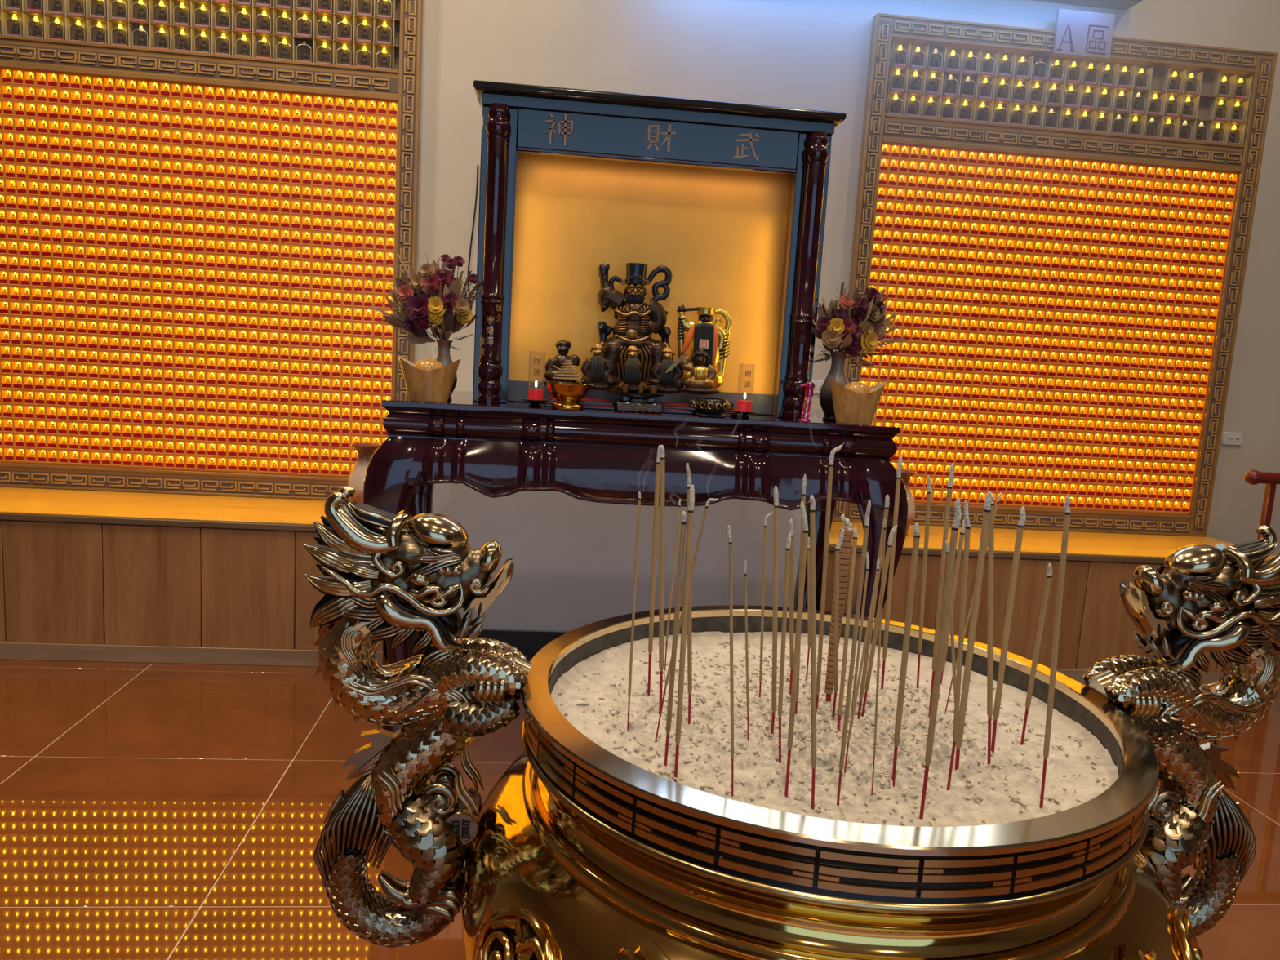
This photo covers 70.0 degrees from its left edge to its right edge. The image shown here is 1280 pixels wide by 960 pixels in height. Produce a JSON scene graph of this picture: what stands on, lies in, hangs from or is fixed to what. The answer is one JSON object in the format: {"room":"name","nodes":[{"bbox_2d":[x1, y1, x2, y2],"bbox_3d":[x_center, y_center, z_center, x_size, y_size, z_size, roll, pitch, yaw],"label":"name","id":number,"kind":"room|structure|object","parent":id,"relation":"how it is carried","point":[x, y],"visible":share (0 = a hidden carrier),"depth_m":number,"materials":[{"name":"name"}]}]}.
{"room":"house of worship","nodes":[
{"label":"house of worship","id":0,"kind":"room"},
{"bbox_2d":[432,483,800,631],"bbox_3d":[-0.157,0.241,4.288,1.900,1.120,0.510,3,8,-6],"label":"wall","id":1,"kind":"structure","parent":0,"point":[574,559],"depth_m":4.05,"materials":[{"name":"white paint"}]},
{"bbox_2d":[386,628,569,662],"bbox_3d":[-0.161,0.757,4.098,1.900,0.152,0.012,3,8,-6],"label":"baseboard","id":2,"kind":"structure","parent":1,"relation":"attached to","point":[529,642],"depth_m":4.05,"materials":[{"name":"grey"}]},
{"bbox_2d":[0,640,1279,959],"bbox_3d":[0.438,1.475,-0.018,11.700,0.060,9.760,3,8,-6],"label":"floor","id":3,"kind":"structure","parent":0,"point":[148,811],"depth_m":2.68,"materials":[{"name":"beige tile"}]},
{"bbox_2d":[0,486,384,666],"bbox_3d":[-2.421,0.397,4.023,2.640,0.618,0.606,3,8,-6],"label":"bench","id":4,"kind":"object","parent":3,"relation":"on","point":[86,575],"visible":0.77,"depth_m":3.78,"materials":[{"name":"brown wood"}]},
{"bbox_2d":[0,0,422,501],"bbox_3d":[-2.150,-1.131,4.123,2.242,2.406,0.066,3,8,-6],"label":"tall cabinet","id":5,"kind":"object","parent":4,"relation":"on","point":[206,206],"visible":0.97,"depth_m":4.13,"materials":[{"name":"brown"}]},
{"bbox_2d":[347,442,380,502],"bbox_3d":[-1.220,-0.005,4.064,0.150,0.307,0.150,3,8,-6],"label":"vase","id":6,"kind":"object","parent":4,"relation":"on","point":[365,451],"visible":0.53,"depth_m":4.01,"materials":[{"name":"ceramic"}]},
{"bbox_2d":[362,391,907,733],"bbox_3d":[-0.043,0.338,3.320,1.737,1.210,0.838,3,8,-6],"label":"altar table","id":7,"kind":"object","parent":3,"relation":"on","point":[495,450],"visible":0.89,"depth_m":2.88,"materials":[{"name":"brown wood"}]},
{"bbox_2d":[398,355,460,401],"bbox_3d":[-0.660,-0.316,2.860,0.192,0.136,0.111,3,8,-6],"label":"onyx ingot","id":8,"kind":"object","parent":7,"relation":"on","point":[427,380],"visible":1,"depth_m":2.82,"materials":[{"name":"gold metal"}]},
{"bbox_2d":[435,339,457,399],"bbox_3d":[-0.637,-0.357,2.968,0.090,0.191,0.090,3,8,-6],"label":"flower vase","id":9,"kind":"object","parent":7,"relation":"on","point":[445,359],"visible":0.44,"depth_m":2.94,"materials":[{"name":"grey ceramic"}]},
{"bbox_2d":[368,253,480,355],"bbox_3d":[-0.674,-0.556,2.893,0.342,0.324,0.176,4,8,2],"label":"bouquet","id":10,"kind":"object","parent":9,"relation":"in","point":[428,298],"visible":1,"depth_m":2.86,"materials":[{"name":"purple plant"}]},
{"bbox_2d":[520,357,549,407],"bbox_3d":[-0.326,-0.317,2.872,0.090,0.173,0.090,3,8,-6],"label":"candle","id":11,"kind":"object","parent":7,"relation":"on","point":[535,395],"visible":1,"depth_m":2.86,"materials":[{"name":"red wax"}]},
{"bbox_2d":[546,359,591,409],"bbox_3d":[-0.224,-0.301,2.873,0.144,0.154,0.144,3,8,-6],"label":"burner","id":12,"kind":"object","parent":7,"relation":"on","point":[567,395],"visible":1,"depth_m":2.84,"materials":[{"name":"gold metal"}]},
{"bbox_2d":[546,382,591,409],"bbox_3d":[-0.226,-0.264,2.879,0.144,0.078,0.144,3,8,-6],"label":"bowl","id":13,"kind":"object","parent":7,"relation":"on","point":[567,395],"depth_m":2.84,"materials":[{"name":"gold metal"}]},
{"bbox_2d":[545,395,614,409],"bbox_3d":[-0.198,-0.254,3.012,0.222,0.026,0.155,3,8,-6],"label":"tray","id":14,"kind":"object","parent":7,"relation":"on","point":[588,403],"visible":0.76,"depth_m":2.94,"materials":[{"name":"black paint"}]},
{"bbox_2d":[541,339,580,385],"bbox_3d":[-0.255,-0.379,2.984,0.129,0.156,0.085,3,8,-6],"label":"statue","id":15,"kind":"object","parent":14,"relation":"on","point":[553,366],"visible":0.57,"depth_m":2.97,"materials":[{"name":"brown metal"}]},
{"bbox_2d":[580,343,614,390],"bbox_3d":[-0.135,-0.365,2.951,0.112,0.150,0.064,3,8,-6],"label":"statuette","id":16,"kind":"object","parent":14,"relation":"on","point":[597,370],"visible":0.96,"depth_m":2.94,"materials":[{"name":"brown metal"}]},
{"bbox_2d":[613,394,662,413],"bbox_3d":[-0.010,-0.256,3.009,0.147,0.051,0.196,3,8,-6],"label":"pedestal","id":17,"kind":"object","parent":7,"relation":"on","point":[622,403],"visible":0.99,"depth_m":2.92,"materials":[{"name":"black paint"}]},
{"bbox_2d":[597,262,673,393],"bbox_3d":[-0.013,-0.494,2.997,0.266,0.426,0.148,3,8,-6],"label":"statue","id":18,"kind":"object","parent":17,"relation":"on","point":[637,320],"visible":0.79,"depth_m":2.97,"materials":[{"name":"brown metal"}]},
{"bbox_2d":[650,346,684,394],"bbox_3d":[0.091,-0.356,2.974,0.113,0.151,0.064,3,8,-6],"label":"statuette","id":19,"kind":"object","parent":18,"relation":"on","point":[671,381],"visible":0.94,"depth_m":2.96,"materials":[{"name":"brown metal"}]},
{"bbox_2d":[613,391,665,403],"bbox_3d":[-0.002,-0.264,2.938,0.168,0.030,0.040,3,8,-6],"label":"tray","id":20,"kind":"object","parent":17,"relation":"on","point":[635,397],"visible":1,"depth_m":2.93,"materials":[{"name":"brown metal"}]},
{"bbox_2d":[620,383,629,392],"bbox_3d":[-0.047,-0.294,2.929,0.031,0.026,0.030,3,8,-6],"label":"cup","id":21,"kind":"object","parent":20,"relation":"on","point":[624,387],"visible":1,"depth_m":2.92,"materials":[{"name":"brown metal"}]},
{"bbox_2d":[617,345,646,392],"bbox_3d":[-0.020,-0.356,2.933,0.092,0.149,0.064,3,8,-6],"label":"statuette","id":22,"kind":"object","parent":20,"relation":"on","point":[632,366],"visible":0.95,"depth_m":2.91,"materials":[{"name":"brown metal"}]},
{"bbox_2d":[636,384,644,393],"bbox_3d":[0.000,-0.292,2.934,0.031,0.026,0.030,3,8,-6],"label":"cup","id":23,"kind":"object","parent":20,"relation":"on","point":[641,387],"visible":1,"depth_m":2.92,"materials":[{"name":"brown metal"}]},
{"bbox_2d":[648,385,657,394],"bbox_3d":[0.042,-0.290,2.938,0.031,0.026,0.030,3,8,-6],"label":"cup","id":24,"kind":"object","parent":20,"relation":"on","point":[652,388],"visible":1,"depth_m":2.93,"materials":[{"name":"brown metal"}]},
{"bbox_2d":[472,80,846,419],"bbox_3d":[0.035,-0.724,3.014,1.167,0.982,0.240,3,8,-6],"label":"shrine","id":25,"kind":"object","parent":7,"relation":"on","point":[731,197],"visible":0.98,"depth_m":3.02,"materials":[{"name":"black paint"}]},
{"bbox_2d":[659,402,738,416],"bbox_3d":[0.188,-0.236,3.051,0.258,0.026,0.155,3,8,-6],"label":"tray","id":26,"kind":"object","parent":7,"relation":"on","point":[668,407],"visible":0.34,"depth_m":2.97,"materials":[{"name":"black paint"}]},
{"bbox_2d":[676,305,732,388],"bbox_3d":[0.209,-0.437,3.045,0.189,0.277,0.085,3,8,-6],"label":"statue","id":27,"kind":"object","parent":26,"relation":"on","point":[709,336],"visible":0.73,"depth_m":3.02,"materials":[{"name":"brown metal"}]},
{"bbox_2d":[688,397,733,417],"bbox_3d":[0.229,-0.233,2.937,0.120,0.056,0.120,9,10,35],"label":"bowl","id":28,"kind":"object","parent":7,"relation":"on","point":[707,406],"visible":1,"depth_m":2.90,"materials":[{"name":"brown metal"}]},
{"bbox_2d":[665,348,719,395],"bbox_3d":[0.171,-0.352,2.965,0.188,0.149,0.073,3,8,-6],"label":"statuette","id":29,"kind":"object","parent":28,"relation":"on","point":[700,381],"visible":1,"depth_m":2.95,"materials":[{"name":"brown metal"}]},
{"bbox_2d":[729,370,757,418],"bbox_3d":[0.336,-0.284,2.919,0.090,0.173,0.090,3,8,-6],"label":"candle","id":30,"kind":"object","parent":7,"relation":"on","point":[744,407],"visible":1,"depth_m":2.91,"materials":[{"name":"red wax"}]},
{"bbox_2d":[798,382,814,422],"bbox_3d":[0.532,-0.250,2.929,0.043,0.126,0.040,6,8,17],"label":"gas lighter","id":31,"kind":"object","parent":7,"relation":"on","point":[809,386],"visible":1,"depth_m":2.92,"materials":[{"name":"pink plastic"}]},
{"bbox_2d":[818,351,848,420],"bbox_3d":[0.664,-0.318,3.098,0.108,0.231,0.108,3,8,-6],"label":"flower vase","id":32,"kind":"object","parent":7,"relation":"on","point":[837,372],"visible":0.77,"depth_m":3.07,"materials":[{"name":"grey ceramic"}]},
{"bbox_2d":[810,282,905,371],"bbox_3d":[0.702,-0.506,3.031,0.331,0.285,0.170,0,9,-21],"label":"bouquet","id":33,"kind":"object","parent":32,"relation":"in","point":[860,325],"visible":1,"depth_m":3.00,"materials":[{"name":"purple plant"}]},
{"bbox_2d":[828,378,886,424],"bbox_3d":[0.707,-0.257,2.999,0.192,0.141,0.111,3,8,-6],"label":"onyx ingot","id":34,"kind":"object","parent":7,"relation":"on","point":[856,402],"visible":1,"depth_m":2.96,"materials":[{"name":"gold metal"}]},
{"bbox_2d":[461,604,1203,959],"bbox_3d":[0.234,0.772,1.431,1.015,0.956,1.076,3,8,-6],"label":"incense censer","id":35,"kind":"object","parent":3,"relation":"on","point":[579,851],"visible":0.62,"depth_m":1.02,"materials":[{"name":"gold metal"}]},
{"bbox_2d":[303,485,531,947],"bbox_3d":[-0.312,0.347,1.292,0.307,0.669,0.147,3,8,-6],"label":"handle","id":36,"kind":"object","parent":35,"relation":"attached to","point":[384,578],"visible":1,"depth_m":1.25,"materials":[{"name":"grey"}]},
{"bbox_2d":[551,631,1118,826],"bbox_3d":[0.262,0.347,1.347,0.791,0.044,0.791,0,9,-25],"label":"ash","id":37,"kind":"object","parent":35,"relation":"in","point":[592,695],"visible":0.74,"depth_m":1.28},
{"bbox_2d":[626,491,640,730],"bbox_3d":[-0.009,0.191,1.256,0.004,0.355,0.008,10,11,41],"label":"incense stick","id":38,"kind":"object","parent":37,"relation":"on","point":[639,493],"visible":0.97,"depth_m":1.25,"materials":[{"name":"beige wood"}]},
{"bbox_2d":[647,444,661,695],"bbox_3d":[0.020,0.148,1.393,0.014,0.405,0.007,0,9,-22],"label":"incense stick","id":39,"kind":"object","parent":37,"relation":"on","point":[657,465],"visible":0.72,"depth_m":1.39,"materials":[{"name":"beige wood"}]},
{"bbox_2d":[658,444,665,715],"bbox_3d":[0.030,0.156,1.303,0.036,0.415,0.007,-4,11,-41],"label":"incense stick","id":40,"kind":"object","parent":37,"relation":"on","point":[662,459],"visible":0.97,"depth_m":1.30,"materials":[{"name":"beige wood"}]},
{"bbox_2d":[664,498,680,671],"bbox_3d":[0.053,0.182,1.524,0.004,0.304,0.022,7,9,26],"label":"incense stick","id":41,"kind":"object","parent":37,"relation":"on","point":[679,501],"visible":0.96,"depth_m":1.52,"materials":[{"name":"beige wood"}]},
{"bbox_2d":[664,511,686,766],"bbox_3d":[0.043,0.211,1.141,0.007,0.353,0.029,3,8,-6],"label":"incense stick","id":42,"kind":"object","parent":37,"relation":"on","point":[683,523],"visible":0.98,"depth_m":1.13,"materials":[{"name":"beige wood"}]},
{"bbox_2d":[674,484,694,782],"bbox_3d":[0.053,0.197,1.125,0.007,0.386,0.014,0,9,-24],"label":"incense stick","id":43,"kind":"object","parent":37,"relation":"on","point":[691,500],"visible":0.98,"depth_m":1.12,"materials":[{"name":"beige wood"}]},
{"bbox_2d":[654,497,718,742],"bbox_3d":[0.058,0.199,1.210,0.067,0.360,0.006,7,9,22],"label":"incense stick","id":44,"kind":"object","parent":37,"relation":"on","point":[708,500],"visible":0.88,"depth_m":1.20,"materials":[{"name":"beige wood"}]},
{"bbox_2d":[685,462,692,724],"bbox_3d":[0.067,0.172,1.265,0.047,0.398,0.006,-5,11,-45],"label":"incense stick","id":45,"kind":"object","parent":37,"relation":"on","point":[687,468],"visible":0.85,"depth_m":1.27,"materials":[{"name":"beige wood"}]},
{"bbox_2d":[727,524,733,796],"bbox_3d":[0.108,0.225,1.084,0.032,0.348,0.004,3,8,-4],"label":"incense stick","id":46,"kind":"object","parent":37,"relation":"on","point":[731,599],"visible":0.97,"depth_m":1.08,"materials":[{"name":"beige wood"}]},
{"bbox_2d":[743,559,749,740],"bbox_3d":[0.146,0.241,1.249,0.034,0.275,0.004,-2,10,-35],"label":"incense stick","id":47,"kind":"object","parent":37,"relation":"on","point":[745,561],"visible":0.97,"depth_m":1.24,"materials":[{"name":"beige wood"}]},
{"bbox_2d":[759,511,772,697],"bbox_3d":[0.189,0.202,1.409,0.018,0.313,0.005,1,8,-17],"label":"incense stick","id":48,"kind":"object","parent":37,"relation":"on","point":[771,513],"visible":0.98,"depth_m":1.41,"materials":[{"name":"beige wood"}]},
{"bbox_2d":[770,485,778,734],"bbox_3d":[0.186,0.193,1.270,0.031,0.370,0.008,10,10,40],"label":"incense stick","id":49,"kind":"object","parent":37,"relation":"on","point":[775,556],"visible":0.98,"depth_m":1.26,"materials":[{"name":"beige wood"}]},
{"bbox_2d":[777,533,791,763],"bbox_3d":[0.187,0.228,1.185,0.019,0.324,0.006,3,8,-6],"label":"incense stick","id":50,"kind":"object","parent":37,"relation":"on","point":[788,538],"visible":0.98,"depth_m":1.18,"materials":[{"name":"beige wood"}]},
{"bbox_2d":[789,519,794,695],"bbox_3d":[0.235,0.208,1.426,0.034,0.302,0.007,-1,9,-30],"label":"incense stick","id":51,"kind":"object","parent":37,"relation":"on","point":[791,524],"visible":0.87,"depth_m":1.42,"materials":[{"name":"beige wood"}]},
{"bbox_2d":[784,501,808,797],"bbox_3d":[0.185,0.213,1.092,0.012,0.378,0.025,3,8,-6],"label":"incense stick","id":52,"kind":"object","parent":37,"relation":"on","point":[805,525],"visible":0.98,"depth_m":1.09,"materials":[{"name":"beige wood"}]},
{"bbox_2d":[795,474,806,714],"bbox_3d":[0.228,0.182,1.308,0.032,0.386,0.006,-3,10,-40],"label":"incense stick","id":53,"kind":"object","parent":37,"relation":"on","point":[804,481],"visible":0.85,"depth_m":1.29,"materials":[{"name":"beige wood"}]},
{"bbox_2d":[805,537,810,680],"bbox_3d":[0.276,0.222,1.509,0.023,0.257,0.005,11,11,43],"label":"incense stick","id":54,"kind":"object","parent":37,"relation":"on","point":[808,541],"visible":0.84,"depth_m":1.50,"materials":[{"name":"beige wood"}]},
{"bbox_2d":[809,494,816,809],"bbox_3d":[0.198,0.212,1.051,0.041,0.394,0.007,1,8,-16],"label":"incense stick","id":55,"kind":"object","parent":37,"relation":"on","point":[812,507],"visible":0.98,"depth_m":1.04,"materials":[{"name":"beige wood"}]},
{"bbox_2d":[816,444,842,711],"bbox_3d":[0.275,0.159,1.343,0.016,0.428,0.040,9,9,33],"label":"incense stick","id":56,"kind":"object","parent":37,"relation":"on","point":[836,449],"visible":0.97,"depth_m":1.34,"materials":[{"name":"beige wood"}]},
{"bbox_2d":[831,528,844,717],"bbox_3d":[0.283,0.222,1.322,0.032,0.310,0.009,-3,10,-38],"label":"incense stick","id":57,"kind":"object","parent":37,"relation":"on","point":[838,545],"visible":0.99,"depth_m":1.32,"materials":[{"name":"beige wood"}]},
{"bbox_2d":[824,514,853,702],"bbox_3d":[0.305,0.208,1.406,0.022,0.317,0.020,3,8,-6],"label":"incense stick","id":58,"kind":"object","parent":37,"relation":"on","point":[845,551],"visible":0.8,"depth_m":1.39,"materials":[{"name":"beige wood"}]},
{"bbox_2d":[837,526,857,730],"bbox_3d":[0.295,0.223,1.305,0.006,0.314,0.034,5,8,9],"label":"incense stick","id":59,"kind":"object","parent":37,"relation":"on","point":[855,530],"visible":0.98,"depth_m":1.30,"materials":[{"name":"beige wood"}]},
{"bbox_2d":[836,499,871,805],"bbox_3d":[0.247,0.214,1.062,0.006,0.392,0.029,4,8,6],"label":"incense stick","id":60,"kind":"object","parent":37,"relation":"on","point":[868,506],"visible":0.97,"depth_m":1.06,"materials":[{"name":"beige wood"}]},
{"bbox_2d":[850,551,869,717],"bbox_3d":[0.315,0.240,1.318,0.006,0.278,0.012,9,10,34],"label":"incense stick","id":61,"kind":"object","parent":37,"relation":"on","point":[867,554],"visible":0.9,"depth_m":1.31,"materials":[{"name":"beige wood"}]},
{"bbox_2d":[844,558,879,774],"bbox_3d":[0.280,0.248,1.162,0.030,0.301,0.004,-2,10,-36],"label":"incense stick","id":62,"kind":"object","parent":37,"relation":"on","point":[877,561],"visible":0.98,"depth_m":1.16,"materials":[{"name":"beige wood"}]},
{"bbox_2d":[857,494,889,719],"bbox_3d":[0.336,0.198,1.322,0.007,0.362,0.024,0,9,-25],"label":"incense stick","id":63,"kind":"object","parent":37,"relation":"on","point":[886,499],"visible":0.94,"depth_m":1.32,"materials":[{"name":"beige wood"}]},
{"bbox_2d":[871,519,885,795],"bbox_3d":[0.280,0.226,1.080,0.004,0.369,0.038,11,11,43],"label":"incense stick","id":64,"kind":"object","parent":37,"relation":"on","point":[884,522],"visible":0.98,"depth_m":1.07,"materials":[{"name":"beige wood"}]},
{"bbox_2d":[861,524,897,716],"bbox_3d":[0.348,0.219,1.340,0.009,0.317,0.028,-4,11,-44],"label":"incense stick","id":65,"kind":"object","parent":37,"relation":"on","point":[894,529],"visible":0.96,"depth_m":1.34,"materials":[{"name":"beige wood"}]},
{"bbox_2d":[880,456,902,689],"bbox_3d":[0.399,0.163,1.460,0.009,0.402,0.019,3,8,-6],"label":"incense stick","id":66,"kind":"object","parent":37,"relation":"on","point":[900,460],"visible":0.98,"depth_m":1.46,"materials":[{"name":"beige wood"}]},
{"bbox_2d":[891,523,919,786],"bbox_3d":[0.326,0.227,1.127,0.008,0.358,0.032,7,9,22],"label":"incense stick","id":67,"kind":"object","parent":37,"relation":"on","point":[916,528],"visible":0.99,"depth_m":1.12,"materials":[{"name":"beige wood"}]},
{"bbox_2d":[916,475,931,688],"bbox_3d":[0.462,0.176,1.494,0.033,0.373,0.007,-2,10,-36],"label":"incense stick","id":68,"kind":"object","parent":37,"relation":"on","point":[929,484],"visible":0.95,"depth_m":1.49,"materials":[{"name":"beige wood"}]},
{"bbox_2d":[919,497,961,819],"bbox_3d":[0.338,0.218,1.036,0.009,0.404,0.030,5,8,10],"label":"incense stick","id":69,"kind":"object","parent":37,"relation":"on","point":[954,529],"visible":0.98,"depth_m":1.03,"materials":[{"name":"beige wood"}]},
{"bbox_2d":[928,462,954,717],"bbox_3d":[0.439,0.178,1.341,0.017,0.409,0.007,-3,10,-38],"label":"incense stick","id":70,"kind":"object","parent":37,"relation":"on","point":[952,467],"visible":0.94,"depth_m":1.33,"materials":[{"name":"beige wood"}]},
{"bbox_2d":[945,540,955,702],"bbox_3d":[0.448,0.235,1.316,0.058,0.304,0.005,1,8,-18],"label":"incense stick","id":71,"kind":"object","parent":37,"relation":"on","point":[951,623],"visible":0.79,"depth_m":1.31,"materials":[{"name":"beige wood"}]},
{"bbox_2d":[940,520,964,684],"bbox_3d":[0.519,0.212,1.524,0.008,0.302,0.020,-1,9,-28],"label":"incense stick","id":72,"kind":"object","parent":37,"relation":"on","point":[962,530],"visible":0.6,"depth_m":1.51,"materials":[{"name":"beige wood"}]},
{"bbox_2d":[946,500,970,790],"bbox_3d":[0.386,0.217,1.112,0.031,0.390,0.008,-1,9,-31],"label":"incense stick","id":73,"kind":"object","parent":37,"relation":"on","point":[967,526],"visible":0.97,"depth_m":1.11,"materials":[{"name":"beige wood"}]},
{"bbox_2d":[944,492,1001,713],"bbox_3d":[0.506,0.197,1.394,0.052,0.365,0.003,3,8,-5],"label":"incense stick","id":74,"kind":"object","parent":37,"relation":"on","point":[1000,494],"visible":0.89,"depth_m":1.39,"materials":[{"name":"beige wood"}]},
{"bbox_2d":[955,490,991,770],"bbox_3d":[0.424,0.209,1.171,0.009,0.394,0.014,10,10,40],"label":"incense stick","id":75,"kind":"object","parent":37,"relation":"on","point":[987,505],"visible":0.96,"depth_m":1.17,"materials":[{"name":"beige wood"}]},
{"bbox_2d":[986,493,994,764],"bbox_3d":[0.458,0.210,1.199,0.051,0.388,0.008,1,8,-16],"label":"incense stick","id":76,"kind":"object","parent":37,"relation":"on","point":[991,526],"visible":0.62,"depth_m":1.19,"materials":[{"name":"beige wood"}]},
{"bbox_2d":[991,506,1026,753],"bbox_3d":[0.501,0.216,1.251,0.015,0.366,0.009,-1,9,-28],"label":"incense stick","id":77,"kind":"object","parent":37,"relation":"on","point":[1021,522],"visible":0.97,"depth_m":1.25,"materials":[{"name":"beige wood"}]},
{"bbox_2d":[1020,563,1052,745],"bbox_3d":[0.557,0.255,1.289,0.009,0.286,0.025,3,8,-6],"label":"incense stick","id":78,"kind":"object","parent":37,"relation":"on","point":[1041,624],"visible":0.98,"depth_m":1.28,"materials":[{"name":"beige wood"}]},
{"bbox_2d":[1039,494,1070,808],"bbox_3d":[0.488,0.218,1.081,0.033,0.408,0.007,-2,10,-35],"label":"incense stick","id":79,"kind":"object","parent":37,"relation":"on","point":[1066,506],"visible":0.96,"depth_m":1.07,"materials":[{"name":"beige wood"}]},
{"bbox_2d":[1082,525,1279,937],"bbox_3d":[0.833,0.399,1.410,0.307,0.669,0.147,3,8,-6],"label":"handle","id":80,"kind":"object","parent":35,"relation":"attached to","point":[1217,600],"visible":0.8,"depth_m":1.36,"materials":[{"name":"gold"}]},
{"bbox_2d":[819,520,1274,688],"bbox_3d":[1.887,0.592,4.464,2.230,0.618,0.606,3,8,-6],"label":"cabinet","id":81,"kind":"object","parent":3,"relation":"on","point":[1095,624],"visible":0.21,"depth_m":4.17,"materials":[{"name":"brown wood"}]},
{"bbox_2d":[901,469,916,536],"bbox_3d":[1.225,0.107,4.315,0.148,0.302,0.148,3,8,-6],"label":"vase","id":82,"kind":"object","parent":81,"relation":"on","point":[906,475],"visible":0.38,"depth_m":4.27,"materials":[{"name":"ceramic"}]},
{"bbox_2d":[832,13,1277,536],"bbox_3d":[2.031,-0.942,4.551,2.019,2.406,0.066,3,8,-6],"label":"tall cabinet","id":83,"kind":"object","parent":81,"relation":"on","point":[1059,245],"visible":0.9,"depth_m":4.52,"materials":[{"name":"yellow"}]},
{"bbox_2d":[1052,8,1115,59],"bbox_3d":[2.109,-2.118,4.344,0.282,0.200,0.017,3,8,-6],"label":"sign","id":84,"kind":"object","parent":83,"relation":"attached to","point":[1082,33],"visible":1,"depth_m":4.34,"materials":[{"name":"grey"}]},
{"bbox_2d":[1243,469,1279,608],"bbox_3d":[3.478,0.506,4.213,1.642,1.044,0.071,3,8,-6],"label":"armchair","id":85,"kind":"object","parent":3,"relation":"on","point":[1253,477],"visible":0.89,"depth_m":4.07,"materials":[{"name":"red wood"}]},
{"bbox_2d":[413,0,1279,609],"bbox_3d":[0.114,-1.369,4.415,11.400,4.300,0.150,3,8,-6],"label":"wall","id":86,"kind":"structure","parent":0,"point":[799,54],"depth_m":4.30,"materials":[{"name":"paint"}]},
{"bbox_2d":[467,164,478,293],"bbox_3d":[-0.783,-1.153,4.278,0.035,0.622,0.006,3,8,-6],"label":"cable","id":87,"kind":"object","parent":86,"relation":"attached to","point":[477,165],"visible":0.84,"depth_m":4.27,"materials":[{"name":"black plastic"}]},
{"bbox_2d":[811,379,824,393],"bbox_3d":[0.872,-0.463,4.536,0.110,0.066,0.013,3,8,-6],"label":"wall socket","id":88,"kind":"object","parent":86,"relation":"attached to","point":[818,384],"visible":0.37,"depth_m":4.53,"materials":[{"name":"white plastic"}]},
{"bbox_2d":[1037,0,1142,9],"bbox_3d":[1.152,-2.588,4.194,2.470,0.550,0.129,3,8,-6],"label":"led display","id":89,"kind":"object","parent":86,"relation":"attached to","point":[1117,4],"visible":1,"depth_m":4.36,"materials":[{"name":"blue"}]},
{"bbox_2d":[1221,431,1243,445],"bbox_3d":[3.099,-0.216,4.785,0.110,0.066,0.013,3,8,-6],"label":"wall socket","id":90,"kind":"object","parent":86,"relation":"attached to","point":[1228,438],"visible":1,"depth_m":4.78,"materials":[{"name":"white plastic"}]},
{"bbox_2d":[1227,435,1233,441],"bbox_3d":[3.087,-0.216,4.780,0.026,0.028,0.004,3,8,-6],"label":"outlet","id":91,"kind":"object","parent":90,"relation":"attached to","point":[1230,438],"depth_m":4.78,"materials":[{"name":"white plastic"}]},
{"bbox_2d":[1234,435,1239,441],"bbox_3d":[3.124,-0.214,4.784,0.026,0.028,0.004,3,8,-6],"label":"outlet","id":92,"kind":"object","parent":90,"relation":"attached to","point":[1237,438],"depth_m":4.78,"materials":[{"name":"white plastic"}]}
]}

